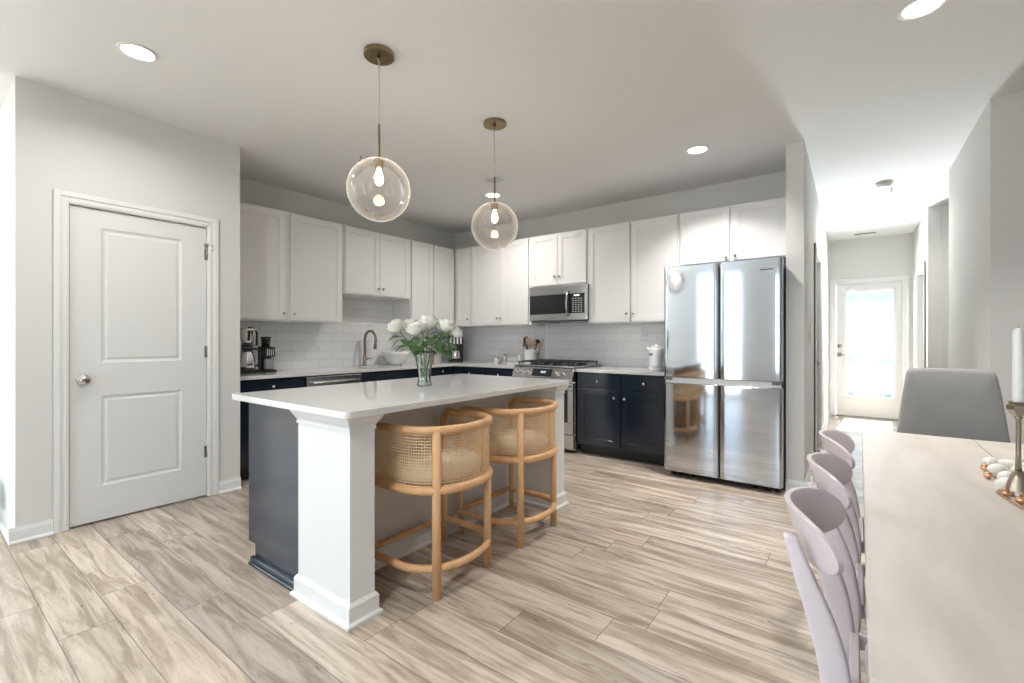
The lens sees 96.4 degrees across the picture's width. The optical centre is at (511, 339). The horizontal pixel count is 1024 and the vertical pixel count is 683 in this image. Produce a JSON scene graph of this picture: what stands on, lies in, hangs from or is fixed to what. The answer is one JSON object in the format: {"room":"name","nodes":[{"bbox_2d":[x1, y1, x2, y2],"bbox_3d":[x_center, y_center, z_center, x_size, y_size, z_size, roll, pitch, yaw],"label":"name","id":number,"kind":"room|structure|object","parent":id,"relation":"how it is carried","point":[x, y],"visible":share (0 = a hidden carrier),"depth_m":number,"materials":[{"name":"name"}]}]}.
{"room":"kitchen","nodes":[
{"label":"kitchen","id":0,"kind":"room"},
{"bbox_2d":[0,84,11,520],"bbox_3d":[-4.235,-0.175,3.733,3.149,2.743,0.110,0,0,37],"label":"wall","id":1,"kind":"structure","parent":0,"point":[6,108],"depth_m":2.90,"materials":[{"name":"white paint"}]},
{"bbox_2d":[0,504,14,542],"bbox_3d":[-4.231,1.148,3.644,3.260,0.094,0.027,0,0,37],"label":"baseboard","id":2,"kind":"structure","parent":1,"relation":"attached to","point":[6,523],"depth_m":2.83,"materials":[{"name":"white wood"}]},
{"bbox_2d":[12,76,239,526],"bbox_3d":[-2.592,-0.175,3.210,0.110,2.743,1.229,0,0,37],"label":"wall","id":3,"kind":"structure","parent":0,"point":[62,140],"depth_m":2.85,"materials":[{"name":"white paint"}]},
{"bbox_2d":[8,519,53,545],"bbox_3d":[-2.864,1.148,2.727,0.027,0.094,0.184,0,0,37],"label":"baseboard","id":4,"kind":"structure","parent":3,"relation":"attached to","point":[33,531],"depth_m":2.72,"materials":[{"name":"white wood"}]},
{"bbox_2d":[53,189,218,533],"bbox_3d":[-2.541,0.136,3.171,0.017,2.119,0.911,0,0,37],"label":"trim","id":5,"kind":"structure","parent":3,"relation":"attached to","point":[61,198],"depth_m":2.85,"materials":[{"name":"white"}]},
{"bbox_2d":[69,205,213,526],"bbox_3d":[-2.535,0.169,3.190,0.100,2.030,0.796,0,0,37],"label":"door","id":6,"kind":"structure","parent":3,"relation":"in","point":[138,348],"depth_m":3.14,"materials":[{"name":"white"}]},
{"bbox_2d":[219,477,241,493],"bbox_3d":[-2.217,1.148,3.598,0.027,0.094,0.158,0,0,37],"label":"baseboard","id":7,"kind":"structure","parent":3,"relation":"attached to","point":[229,485],"depth_m":3.60,"materials":[{"name":"white"}]},
{"bbox_2d":[240,177,453,365],"bbox_3d":[-1.823,-0.175,5.489,0.120,2.743,3.348,0,0,37],"label":"wall","id":8,"kind":"structure","parent":0,"point":[253,192],"depth_m":5.09,"materials":[{"name":"white paint"}]},
{"bbox_2d":[240,201,342,323],"bbox_3d":[-2.249,-0.697,4.489,0.388,1.050,1.124,0,0,37],"label":"upper cabinet","id":9,"kind":"object","parent":8,"relation":"attached to","point":[291,264],"visible":0.81,"depth_m":4.39,"materials":[{"name":"white wood"}]},
{"bbox_2d":[240,297,449,369],"bbox_3d":[-1.809,-0.093,5.399,0.008,0.801,3.217,0,0,37],"label":"tiled wall","id":10,"kind":"structure","parent":8,"relation":"attached to","point":[339,344],"depth_m":5.24,"materials":[{"name":"white tile"}]},
{"bbox_2d":[312,338,317,348],"bbox_3d":[-2.129,0.041,4.953,0.008,0.116,0.072,0,0,37],"label":"wall socket","id":11,"kind":"object","parent":10,"relation":"attached to","point":[314,340],"visible":1,"depth_m":4.95,"materials":[{"name":"white plastic"}]},
{"bbox_2d":[343,225,409,300],"bbox_3d":[-1.637,-0.854,5.312,0.388,0.736,0.917,0,0,37],"label":"upper cabinet","id":12,"kind":"object","parent":8,"relation":"attached to","point":[376,265],"visible":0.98,"depth_m":5.17,"materials":[{"name":"white wood"}]},
{"bbox_2d":[393,240,454,326],"bbox_3d":[-1.129,-0.697,5.997,0.388,1.050,0.778,0,0,37],"label":"upper cabinet","id":13,"kind":"object","parent":8,"relation":"attached to","point":[432,267],"visible":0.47,"depth_m":5.83,"materials":[{"name":"white wood"}]},
{"bbox_2d":[0,415,897,682],"bbox_3d":[0.810,1.196,3.604,13.839,0.001,11.434,0,0,37],"label":"floor","id":14,"kind":"structure","parent":0,"point":[648,573],"depth_m":2.09,"materials":[{"name":"brown wood"}]},
{"bbox_2d":[240,376,303,479],"bbox_3d":[-2.330,0.767,4.161,0.649,0.856,0.604,0,0,37],"label":"base cabinet","id":15,"kind":"object","parent":14,"relation":"on","point":[255,385],"visible":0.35,"depth_m":3.84,"materials":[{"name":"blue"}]},
{"bbox_2d":[240,361,523,380],"bbox_3d":[-1.176,0.323,4.928,1.567,0.031,3.217,0,0,37],"label":"countertop","id":16,"kind":"structure","parent":15,"relation":"on","point":[283,373],"depth_m":4.83,"materials":[{"name":"white stone"}]},
{"bbox_2d":[240,327,261,373],"bbox_3d":[-2.437,0.094,4.165,0.240,0.424,0.269,0,0,37],"label":"coffee maker","id":17,"kind":"object","parent":16,"relation":"on","point":[247,360],"visible":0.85,"depth_m":4.12,"materials":[{"name":"black plastic"}]},
{"bbox_2d":[240,328,255,343],"bbox_3d":[-2.412,-0.029,4.165,0.140,0.150,0.140,0,0,37],"label":"basket","id":18,"kind":"object","parent":17,"relation":"on","point":[247,335],"depth_m":4.12,"materials":[{"name":"silver metal"}]},
{"bbox_2d":[258,337,276,371],"bbox_3d":[-2.318,0.141,4.325,0.160,0.332,0.113,0,0,37],"label":"coffee grinder","id":19,"kind":"object","parent":16,"relation":"on","point":[267,364],"visible":0.97,"depth_m":4.29,"materials":[{"name":"black plastic"}]},
{"bbox_2d":[362,330,376,365],"bbox_3d":[-1.633,0.097,5.358,0.252,0.419,0.128,0,0,37],"label":"kitchen faucet","id":20,"kind":"object","parent":16,"relation":"on","point":[365,358],"visible":1,"depth_m":5.37,"materials":[{"name":"brown metal"}]},
{"bbox_2d":[382,351,409,364],"bbox_3d":[-1.417,0.227,5.588,0.336,0.159,0.336,0,0,37],"label":"bowl","id":21,"kind":"object","parent":16,"relation":"on","point":[392,357],"visible":1,"depth_m":5.48,"materials":[{"name":"white ceramic"}]},
{"bbox_2d":[448,335,462,361],"bbox_3d":[-0.768,0.114,6.277,0.200,0.385,0.240,0,0,-5],"label":"coffee machine","id":22,"kind":"object","parent":16,"relation":"on","point":[457,355],"visible":0.77,"depth_m":6.18,"materials":[{"name":"black plastic"}]},
{"bbox_2d":[494,356,498,362],"bbox_3d":[-0.203,0.260,6.006,0.064,0.092,0.063,0,0,37],"label":"jar","id":23,"kind":"object","parent":16,"relation":"on","point":[496,358],"visible":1,"depth_m":5.98,"materials":[{"name":"white ceramic"}]},
{"bbox_2d":[503,354,506,362],"bbox_3d":[-0.093,0.249,6.037,0.056,0.114,0.055,0,0,37],"label":"jar","id":24,"kind":"object","parent":16,"relation":"on","point":[504,355],"visible":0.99,"depth_m":6.02,"materials":[{"name":"white ceramic"}]},
{"bbox_2d":[506,356,516,362],"bbox_3d":[0.021,0.264,5.964,0.190,0.084,0.090,0,0,37],"label":"butter dish","id":25,"kind":"object","parent":16,"relation":"on","point":[510,359],"visible":0.77,"depth_m":5.94,"materials":[{"name":"white ceramic"}]},
{"bbox_2d":[517,354,522,363],"bbox_3d":[0.106,0.249,5.826,0.094,0.114,0.063,0,0,37],"label":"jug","id":26,"kind":"object","parent":16,"relation":"on","point":[518,355],"visible":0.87,"depth_m":5.81,"materials":[{"name":"white ceramic"}]},
{"bbox_2d":[524,349,536,363],"bbox_3d":[0.235,0.217,5.724,0.166,0.180,0.166,0,0,37],"label":"utensil crock","id":27,"kind":"object","parent":16,"relation":"on","point":[530,354],"visible":0.64,"depth_m":5.66,"materials":[{"name":"white ceramic"}]},
{"bbox_2d":[304,372,361,386],"bbox_3d":[-1.954,0.767,4.638,0.665,0.853,0.608,0,0,37],"label":"dishwasher","id":28,"kind":"object","parent":14,"relation":"on","point":[332,379],"visible":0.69,"depth_m":4.43,"materials":[{"name":"silver metal"}]},
{"bbox_2d":[361,368,425,381],"bbox_3d":[-1.513,0.767,5.261,0.649,0.856,0.904,0,0,37],"label":"base cabinet","id":29,"kind":"object","parent":14,"relation":"on","point":[406,373],"visible":0.03,"depth_m":5.01,"materials":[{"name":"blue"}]},
{"bbox_2d":[248,384,569,631],"bbox_3d":[-0.537,0.761,2.898,1.030,0.868,1.822,0,0,37],"label":"kitchen island","id":30,"kind":"object","parent":14,"relation":"on","point":[318,514],"visible":0.55,"depth_m":2.20,"materials":[{"name":"white wood"}]},
{"bbox_2d":[232,374,568,418],"bbox_3d":[-0.556,0.311,2.908,1.080,0.030,1.835,0,0,37],"label":"island countertop","id":31,"kind":"structure","parent":30,"relation":"on","point":[361,399],"depth_m":2.46,"materials":[{"name":"white stone"}]},
{"bbox_2d":[415,350,435,386],"bbox_3d":[-0.558,0.183,2.913,0.147,0.224,0.142,0,0,37],"label":"glass vase","id":32,"kind":"object","parent":31,"relation":"on","point":[432,353],"visible":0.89,"depth_m":2.89,"materials":[{"name":"clear glass"}]},
{"bbox_2d":[387,318,424,374],"bbox_3d":[-0.672,0.069,2.863,0.249,0.405,0.146,0,0,10],"label":"rose","id":33,"kind":"object","parent":32,"relation":"in","point":[395,325],"visible":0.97,"depth_m":2.85,"materials":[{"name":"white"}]},
{"bbox_2d":[402,322,422,381],"bbox_3d":[-0.595,0.082,2.825,0.152,0.380,0.139,0,0,-38],"label":"rose","id":34,"kind":"object","parent":32,"relation":"in","point":[414,328],"visible":0.98,"depth_m":2.80,"materials":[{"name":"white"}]},
{"bbox_2d":[402,319,427,381],"bbox_3d":[-0.637,0.067,2.969,0.160,0.409,0.164,0,0,-17],"label":"rose","id":35,"kind":"object","parent":32,"relation":"in","point":[406,322],"visible":0.3,"depth_m":2.94,"materials":[{"name":"green"}]},
{"bbox_2d":[411,322,431,381],"bbox_3d":[-0.605,0.075,2.993,0.147,0.394,0.178,0,0,8],"label":"rose","id":36,"kind":"object","parent":32,"relation":"in","point":[424,329],"visible":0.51,"depth_m":3.00,"materials":[{"name":"green plant"}]},
{"bbox_2d":[420,315,440,381],"bbox_3d":[-0.512,0.056,2.920,0.162,0.430,0.171,0,0,37],"label":"rose","id":37,"kind":"object","parent":32,"relation":"in","point":[428,322],"visible":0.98,"depth_m":2.88,"materials":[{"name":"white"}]},
{"bbox_2d":[427,321,449,365],"bbox_3d":[-0.472,0.075,2.988,0.162,0.392,0.150,0,0,4],"label":"rose","id":38,"kind":"object","parent":32,"relation":"in","point":[438,325],"visible":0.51,"depth_m":2.98,"materials":[{"name":"green plant"}]},
{"bbox_2d":[427,318,454,370],"bbox_3d":[-0.448,0.069,2.879,0.190,0.405,0.155,0,0,-13],"label":"rose","id":39,"kind":"object","parent":32,"relation":"in","point":[446,325],"visible":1,"depth_m":2.86,"materials":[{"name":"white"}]},
{"bbox_2d":[422,325,462,381],"bbox_3d":[-0.436,0.088,2.920,0.238,0.368,0.158,0,0,-33],"label":"rose","id":40,"kind":"object","parent":32,"relation":"in","point":[456,332],"visible":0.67,"depth_m":2.91,"materials":[{"name":"green"}]},
{"bbox_2d":[375,408,492,600],"bbox_3d":[-0.379,0.798,2.368,0.514,0.794,0.577,0,0,37],"label":"counter stool","id":41,"kind":"object","parent":14,"relation":"on","point":[437,471],"visible":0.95,"depth_m":2.19,"materials":[{"name":"brown wood"}]},
{"bbox_2d":[388,446,480,484],"bbox_3d":[-0.398,0.645,2.382,0.409,0.111,0.469,0,0,37],"label":"seat cushion","id":42,"kind":"object","parent":41,"relation":"on","point":[422,474],"depth_m":2.21,"materials":[{"name":"beige fabric"}]},
{"bbox_2d":[427,366,453,376],"bbox_3d":[-1.100,0.767,5.817,0.649,0.856,0.475,0,0,37],"label":"base cabinet","id":43,"kind":"object","parent":14,"relation":"on","point":[436,371],"visible":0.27,"depth_m":5.63,"materials":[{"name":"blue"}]},
{"bbox_2d":[456,366,513,376],"bbox_3d":[-0.164,0.767,5.778,0.944,0.856,0.664,0,0,37],"label":"base cabinet","id":44,"kind":"object","parent":14,"relation":"on","point":[459,369],"visible":0.2,"depth_m":5.54,"materials":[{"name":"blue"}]},
{"bbox_2d":[456,397,557,547],"bbox_3d":[0.018,0.798,2.902,0.514,0.794,0.577,0,0,37],"label":"counter stool","id":45,"kind":"object","parent":14,"relation":"on","point":[518,445],"visible":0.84,"depth_m":2.73,"materials":[{"name":"brown wood"}]},
{"bbox_2d":[477,428,545,455],"bbox_3d":[-0.001,0.645,2.916,0.409,0.111,0.469,0,0,37],"label":"seat cushion","id":46,"kind":"object","parent":45,"relation":"on","point":[508,446],"depth_m":2.73,"materials":[{"name":"beige fabric"}]},
{"bbox_2d":[512,359,600,451],"bbox_3d":[0.508,0.718,5.226,0.772,0.954,0.724,0,0,37],"label":"gas range","id":47,"kind":"object","parent":14,"relation":"on","point":[559,369],"visible":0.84,"depth_m":4.83,"materials":[{"name":"silver metal"}]},
{"bbox_2d":[514,363,600,367],"bbox_3d":[0.529,0.292,5.254,0.772,0.016,0.652,0,0,37],"label":"cooktop","id":48,"kind":"object","parent":47,"relation":"in","point":[527,365],"depth_m":5.06,"materials":[{"name":"silver metal"}]},
{"bbox_2d":[577,372,664,465],"bbox_3d":[1.239,0.767,4.736,0.964,0.856,0.664,0,0,37],"label":"base cabinet","id":49,"kind":"object","parent":14,"relation":"on","point":[621,416],"visible":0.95,"depth_m":4.50,"materials":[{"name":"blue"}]},
{"bbox_2d":[576,366,663,375],"bbox_3d":[1.242,0.323,4.743,0.972,0.031,0.630,0,0,37],"label":"countertop","id":50,"kind":"structure","parent":49,"relation":"on","point":[599,369],"depth_m":4.61,"materials":[{"name":"white stone"}]},
{"bbox_2d":[646,344,663,369],"bbox_3d":[1.480,0.178,4.659,0.184,0.258,0.156,0,0,-2],"label":"kettle","id":51,"kind":"object","parent":50,"relation":"on","point":[656,352],"visible":0.92,"depth_m":4.61,"materials":[{"name":"white ceramic"}]},
{"bbox_2d":[664,257,785,491],"bbox_3d":[1.931,0.278,4.068,0.905,1.835,0.798,0,0,37],"label":"refrigerator","id":52,"kind":"object","parent":14,"relation":"on","point":[725,322],"visible":1,"depth_m":3.71,"materials":[{"name":"silver metal"}]},
{"bbox_2d":[783,486,868,682],"bbox_3d":[0.939,0.798,1.013,0.589,0.796,0.428,0,0,37],"label":"dining chair","id":53,"kind":"object","parent":14,"relation":"on","point":[814,512],"visible":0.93,"depth_m":1.05,"materials":[{"name":"grey paint"}]},
{"bbox_2d":[807,452,866,634],"bbox_3d":[1.244,0.798,1.396,0.589,0.796,0.428,0,0,37],"label":"dining chair","id":54,"kind":"object","parent":14,"relation":"on","point":[830,472],"visible":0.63,"depth_m":1.43,"materials":[{"name":"grey paint"}]},
{"bbox_2d":[819,429,864,563],"bbox_3d":[1.563,0.798,1.812,0.589,0.796,0.428,0,0,37],"label":"dining chair","id":55,"kind":"object","parent":14,"relation":"on","point":[834,442],"visible":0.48,"depth_m":1.88,"materials":[{"name":"grey paint"}]},
{"bbox_2d":[862,429,1023,682],"bbox_3d":[1.389,0.816,1.176,0.772,0.760,2.055,0,0,37],"label":"dining table","id":56,"kind":"object","parent":14,"relation":"on","point":[944,550],"visible":1,"depth_m":0.90,"materials":[{"name":"beige wood"}]},
{"bbox_2d":[980,462,987,470],"bbox_3d":[1.566,0.420,1.515,0.022,0.031,0.021,0,0,37],"label":"bell","id":57,"kind":"object","parent":56,"relation":"on","point":[983,467],"visible":0.91,"depth_m":1.51,"materials":[{"name":"gold metal"}]},
{"bbox_2d":[983,469,992,478],"bbox_3d":[1.488,0.420,1.429,0.022,0.031,0.021,0,0,37],"label":"bell","id":58,"kind":"object","parent":56,"relation":"on","point":[988,475],"visible":1,"depth_m":1.43,"materials":[{"name":"gold metal"}]},
{"bbox_2d":[981,457,998,465],"bbox_3d":[1.609,0.415,1.536,0.063,0.041,0.040,0,0,-23],"label":"bud","id":59,"kind":"object","parent":56,"relation":"on","point":[989,460],"visible":0.68,"depth_m":1.52,"materials":[{"name":"white"}]},
{"bbox_2d":[987,463,1008,475],"bbox_3d":[1.545,0.415,1.452,0.063,0.041,0.040,0,0,2],"label":"bud","id":60,"kind":"object","parent":56,"relation":"on","point":[995,468],"visible":0.62,"depth_m":1.44,"materials":[{"name":"white"}]},
{"bbox_2d":[995,477,1007,489],"bbox_3d":[1.417,0.415,1.303,0.063,0.041,0.040,0,0,17],"label":"bud","id":61,"kind":"object","parent":56,"relation":"on","point":[1000,483],"visible":0.34,"depth_m":1.30,"materials":[{"name":"white"}]},
{"bbox_2d":[996,471,1011,478],"bbox_3d":[1.487,0.415,1.371,0.063,0.041,0.040,0,0,-13],"label":"bud","id":62,"kind":"object","parent":56,"relation":"on","point":[1002,474],"visible":0.27,"depth_m":1.36,"materials":[{"name":"white"}]},
{"bbox_2d":[1000,486,1011,496],"bbox_3d":[1.366,0.420,1.265,0.022,0.031,0.021,0,0,37],"label":"bell","id":63,"kind":"object","parent":56,"relation":"on","point":[1005,492],"visible":1,"depth_m":1.26,"materials":[{"name":"gold metal"}]},
{"bbox_2d":[998,459,1014,468],"bbox_3d":[1.634,0.415,1.510,0.040,0.041,0.063,0,0,-23],"label":"bud","id":64,"kind":"object","parent":56,"relation":"on","point":[1008,463],"visible":0.51,"depth_m":1.50,"materials":[{"name":"white"}]},
{"bbox_2d":[996,489,1023,509],"bbox_3d":[1.435,0.431,1.332,0.059,0.005,0.572,0,0,37],"label":"wire","id":65,"kind":"object","parent":56,"relation":"on","point":[997,491],"visible":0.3,"depth_m":1.23,"materials":[{"name":"gold metal"}]},
{"bbox_2d":[1003,401,1023,496],"bbox_3d":[1.417,0.305,1.280,0.068,0.262,0.068,0,0,37],"label":"candlestick","id":66,"kind":"object","parent":56,"relation":"on","point":[1015,481],"visible":0.92,"depth_m":1.27,"materials":[{"name":"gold metal"}]},
{"bbox_2d":[1006,401,1023,416],"bbox_3d":[1.417,0.194,1.280,0.048,0.040,0.042,0,0,37],"label":"cup","id":67,"kind":"object","parent":66,"relation":"on","point":[1016,409],"depth_m":1.27,"materials":[{"name":"gold metal"}]},
{"bbox_2d":[1012,324,1023,401],"bbox_3d":[1.417,0.072,1.280,0.025,0.228,0.025,0,0,37],"label":"taper candle","id":68,"kind":"object","parent":66,"relation":"on","point":[1018,333],"visible":0.97,"depth_m":1.27,"materials":[{"name":"white wax"}]},
{"bbox_2d":[1015,493,1023,504],"bbox_3d":[1.343,0.420,1.207,0.022,0.031,0.021,0,0,37],"label":"bell","id":69,"kind":"object","parent":56,"relation":"on","point":[1019,499],"visible":1,"depth_m":1.20,"materials":[{"name":"gold metal"}]},
{"bbox_2d":[897,368,1010,442],"bbox_3d":[2.021,0.669,2.083,0.470,1.057,0.426,0,0,37],"label":"upholstered chair","id":70,"kind":"object","parent":14,"relation":"on","point":[943,402],"visible":0.48,"depth_m":2.19,"materials":[{"name":"grey fabric"}]},
{"bbox_2d":[0,0,1023,240],"bbox_3d":[0.764,-1.622,3.543,11.700,0.150,11.300,0,0,37],"label":"ceiling","id":71,"kind":"structure","parent":0,"point":[600,102],"depth_m":2.78,"materials":[{"name":"white paint"}]},
{"bbox_2d":[116,41,158,62],"bbox_3d":[-2.014,-1.543,2.462,0.181,0.006,0.181,0,0,37],"label":"recessed light","id":72,"kind":"object","parent":71,"relation":"in","point":[138,52],"visible":1,"depth_m":2.46,"materials":[{"name":"white"}]},
{"bbox_2d":[346,44,410,221],"bbox_3d":[-0.718,-1.093,2.471,0.334,0.906,0.334,0,0,37],"label":"pendant lamp","id":73,"kind":"object","parent":71,"relation":"hanging from","point":[377,54],"visible":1,"depth_m":2.50,"materials":[{"name":"clear glass"}]},
{"bbox_2d":[373,158,384,169],"bbox_3d":[-0.718,-0.945,2.471,0.060,0.046,0.059,0,0,37],"label":"socket","id":74,"kind":"object","parent":73,"relation":"attached to","point":[379,162],"depth_m":2.45,"materials":[{"name":"gold metal"}]},
{"bbox_2d":[471,175,506,186],"bbox_3d":[-0.225,-1.541,4.468,0.320,0.010,0.170,0,0,37],"label":"ceiling vent","id":75,"kind":"object","parent":71,"relation":"in","point":[490,180],"visible":0.93,"depth_m":4.45,"materials":[{"name":"white"}]},
{"bbox_2d":[485,192,500,197],"bbox_3d":[-0.204,-1.543,4.900,0.181,0.006,0.181,0,0,37],"label":"recessed light","id":76,"kind":"object","parent":71,"relation":"in","point":[491,194],"visible":0.87,"depth_m":4.91,"materials":[{"name":"white"}]},
{"bbox_2d":[471,117,517,249],"bbox_3d":[-0.124,-1.093,3.263,0.334,0.906,0.334,0,0,37],"label":"pendant lamp","id":77,"kind":"object","parent":71,"relation":"hanging from","point":[494,124],"visible":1,"depth_m":3.30,"materials":[{"name":"clear glass"}]},
{"bbox_2d":[490,202,498,210],"bbox_3d":[-0.124,-0.945,3.263,0.060,0.046,0.059,0,0,37],"label":"socket","id":78,"kind":"object","parent":77,"relation":"attached to","point":[494,206],"depth_m":3.24,"materials":[{"name":"gold metal"}]},
{"bbox_2d":[686,145,709,154],"bbox_3d":[1.512,-1.543,3.729,0.181,0.006,0.181,0,0,37],"label":"recessed light","id":79,"kind":"object","parent":71,"relation":"in","point":[698,149],"visible":1,"depth_m":3.72,"materials":[{"name":"white"}]},
{"bbox_2d":[852,231,877,234],"bbox_3d":[5.134,-1.541,6.650,0.300,0.010,0.100,0,0,37],"label":"ceiling vent","id":80,"kind":"object","parent":71,"relation":"in","point":[874,231],"visible":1,"depth_m":6.63,"materials":[{"name":"white metal"}]},
{"bbox_2d":[875,180,892,188],"bbox_3d":[3.676,-1.524,4.520,0.144,0.044,0.144,0,0,37],"label":"smoke detector","id":81,"kind":"object","parent":71,"relation":"attached to","point":[883,184],"visible":1,"depth_m":4.48,"materials":[{"name":"white plastic"}]},
{"bbox_2d":[897,0,947,20],"bbox_3d":[1.907,-1.543,2.127,0.181,0.006,0.181,0,0,37],"label":"recessed light","id":82,"kind":"object","parent":71,"relation":"in","point":[915,9],"visible":1,"depth_m":2.14,"materials":[{"name":"white plastic"}]},
{"bbox_2d":[454,171,785,373],"bbox_3d":[0.897,-0.175,5.479,4.257,2.743,0.120,0,0,37],"label":"wall","id":83,"kind":"structure","parent":0,"point":[769,186],"depth_m":5.01,"materials":[{"name":"white paint"}]},
{"bbox_2d":[455,247,473,326],"bbox_3d":[-0.572,-0.697,6.253,0.291,1.050,0.388,0,0,37],"label":"upper cabinet","id":84,"kind":"object","parent":83,"relation":"attached to","point":[462,256],"visible":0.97,"depth_m":6.12,"materials":[{"name":"white wood"}]},
{"bbox_2d":[471,237,546,326],"bbox_3d":[-0.067,-0.697,5.878,0.961,1.050,0.388,0,0,37],"label":"upper cabinet","id":85,"kind":"object","parent":83,"relation":"attached to","point":[500,279],"visible":0.89,"depth_m":5.72,"materials":[{"name":"white wood"}]},
{"bbox_2d":[531,228,587,287],"bbox_3d":[0.620,-0.919,5.368,0.746,0.606,0.388,0,0,37],"label":"upper cabinet","id":86,"kind":"object","parent":83,"relation":"attached to","point":[558,259],"visible":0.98,"depth_m":5.21,"materials":[{"name":"white wood"}]},
{"bbox_2d":[529,284,588,322],"bbox_3d":[0.610,-0.401,5.319,0.759,0.410,0.454,0,0,37],"label":"microwave","id":87,"kind":"object","parent":86,"relation":"attached to","point":[565,303],"visible":0.96,"depth_m":5.16,"materials":[{"name":"silver metal"}]},
{"bbox_2d":[458,323,663,367],"bbox_3d":[0.492,0.057,5.699,3.327,0.501,0.008,0,0,37],"label":"tiled wall","id":88,"kind":"structure","parent":83,"relation":"attached to","point":[618,345],"depth_m":5.52,"materials":[{"name":"white tile"}]},
{"bbox_2d":[642,332,648,342],"bbox_3d":[1.453,-0.019,4.974,0.072,0.116,0.008,0,0,37],"label":"wall socket","id":89,"kind":"object","parent":88,"relation":"attached to","point":[645,335],"visible":1,"depth_m":4.97,"materials":[{"name":"white plastic"}]},
{"bbox_2d":[588,214,679,324],"bbox_3d":[1.316,-0.697,4.851,0.984,1.050,0.388,0,0,37],"label":"upper cabinet","id":90,"kind":"object","parent":83,"relation":"attached to","point":[627,261],"visible":0.88,"depth_m":4.73,"materials":[{"name":"white wood"}]},
{"bbox_2d":[680,197,785,265],"bbox_3d":[2.082,-0.963,4.281,0.917,0.518,0.388,0,0,37],"label":"upper cabinet","id":91,"kind":"object","parent":83,"relation":"attached to","point":[757,229],"visible":0.96,"depth_m":4.13,"materials":[{"name":"white wood"}]},
{"bbox_2d":[786,140,827,481],"bbox_3d":[3.580,-0.175,5.417,0.122,2.743,4.593,0,0,37],"label":"wall","id":92,"kind":"structure","parent":0,"point":[805,227],"depth_m":3.60,"materials":[{"name":"white paint"}]},
{"bbox_2d":[785,479,807,491],"bbox_3d":[2.213,1.148,3.554,0.149,0.094,0.027,0,0,37],"label":"baseboard","id":93,"kind":"structure","parent":92,"relation":"attached to","point":[790,484],"depth_m":3.57,"materials":[{"name":"white wood"}]},
{"bbox_2d":[804,466,812,486],"bbox_3d":[2.609,1.148,3.984,0.027,0.094,1.133,0,0,37],"label":"baseboard","id":94,"kind":"structure","parent":92,"relation":"attached to","point":[809,477],"depth_m":3.78,"materials":[{"name":"white wood"}]},
{"bbox_2d":[814,243,821,452],"bbox_3d":[3.236,0.128,4.834,0.019,2.134,0.970,0,0,37],"label":"trim","id":95,"kind":"structure","parent":92,"relation":"attached to","point":[817,255],"depth_m":4.45,"materials":[{"name":"white wood"}]},
{"bbox_2d":[822,409,830,429],"bbox_3d":[4.270,1.148,6.220,0.027,0.094,2.478,0,0,37],"label":"baseboard","id":96,"kind":"structure","parent":92,"relation":"attached to","point":[828,415],"depth_m":6.38,"materials":[{"name":"white wood"}]},
{"bbox_2d":[828,233,912,409],"bbox_3d":[5.677,-0.175,6.807,1.831,2.743,0.140,0,0,37],"label":"wall","id":97,"kind":"structure","parent":0,"point":[887,255],"depth_m":6.90,"materials":[{"name":"white paint"}]},
{"bbox_2d":[836,282,900,418],"bbox_3d":[5.410,0.164,6.956,0.782,2.025,0.100,0,0,37],"label":"door","id":98,"kind":"structure","parent":97,"relation":"in","point":[867,406],"depth_m":6.97,"materials":[{"name":"white wood"}]},
{"bbox_2d":[830,275,908,420],"bbox_3d":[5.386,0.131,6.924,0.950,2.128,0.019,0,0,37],"label":"trim","id":99,"kind":"structure","parent":97,"relation":"attached to","point":[905,278],"depth_m":6.88,"materials":[{"name":"white wood"}]},
{"bbox_2d":[913,205,941,367],"bbox_3d":[5.380,-0.175,5.944,0.120,2.743,1.600,0,0,37],"label":"wall","id":100,"kind":"structure","parent":0,"point":[927,236],"depth_m":5.33,"materials":[{"name":"white paint"}]},
{"bbox_2d":[915,261,925,367],"bbox_3d":[5.231,0.128,5.862,0.019,2.134,0.900,0,0,37],"label":"trim","id":101,"kind":"structure","parent":100,"relation":"attached to","point":[922,266],"depth_m":5.66,"materials":[{"name":"white wood"}]},
{"bbox_2d":[942,204,948,367],"bbox_3d":[5.857,-0.175,4.668,2.166,2.743,0.120,0,0,37],"label":"wall","id":102,"kind":"structure","parent":0,"point":[945,208],"depth_m":5.25,"materials":[{"name":"white paint"}]},
{"bbox_2d":[949,107,985,369],"bbox_3d":[3.619,-0.175,3.575,0.120,2.743,1.443,0,0,37],"label":"wall","id":103,"kind":"structure","parent":0,"point":[967,173],"depth_m":3.45,"materials":[{"name":"white paint"}]},
{"bbox_2d":[986,91,1023,443],"bbox_3d":[4.505,-0.175,1.944,3.487,2.743,0.120,0,0,37],"label":"wall","id":104,"kind":"structure","parent":0,"point":[1005,113],"depth_m":2.90,"materials":[{"name":"white paint"}]},
{"bbox_3d":[6.253,1.276,7.159,7.500,0.120,1.109,0,0,37],"label":"floor","id":105,"kind":"structure","parent":0,"visible":0},
{"bbox_2d":[846,348,892,397],"bbox_3d":[6.514,0.678,7.593,7.004,1.074,0.044,0,0,37],"label":"balcony railing","id":106,"kind":"object","parent":105,"relation":"on","point":[855,349],"visible":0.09,"depth_m":7.88,"materials":[{"name":"grey metal"}]},
{"label":"outside","id":107,"kind":"structure","parent":0,"visible":0},
{"bbox_2d":[846,290,892,397],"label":"window","id":108,"kind":"structure","parent":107,"point":[876,306],"depth_m":16.50,"materials":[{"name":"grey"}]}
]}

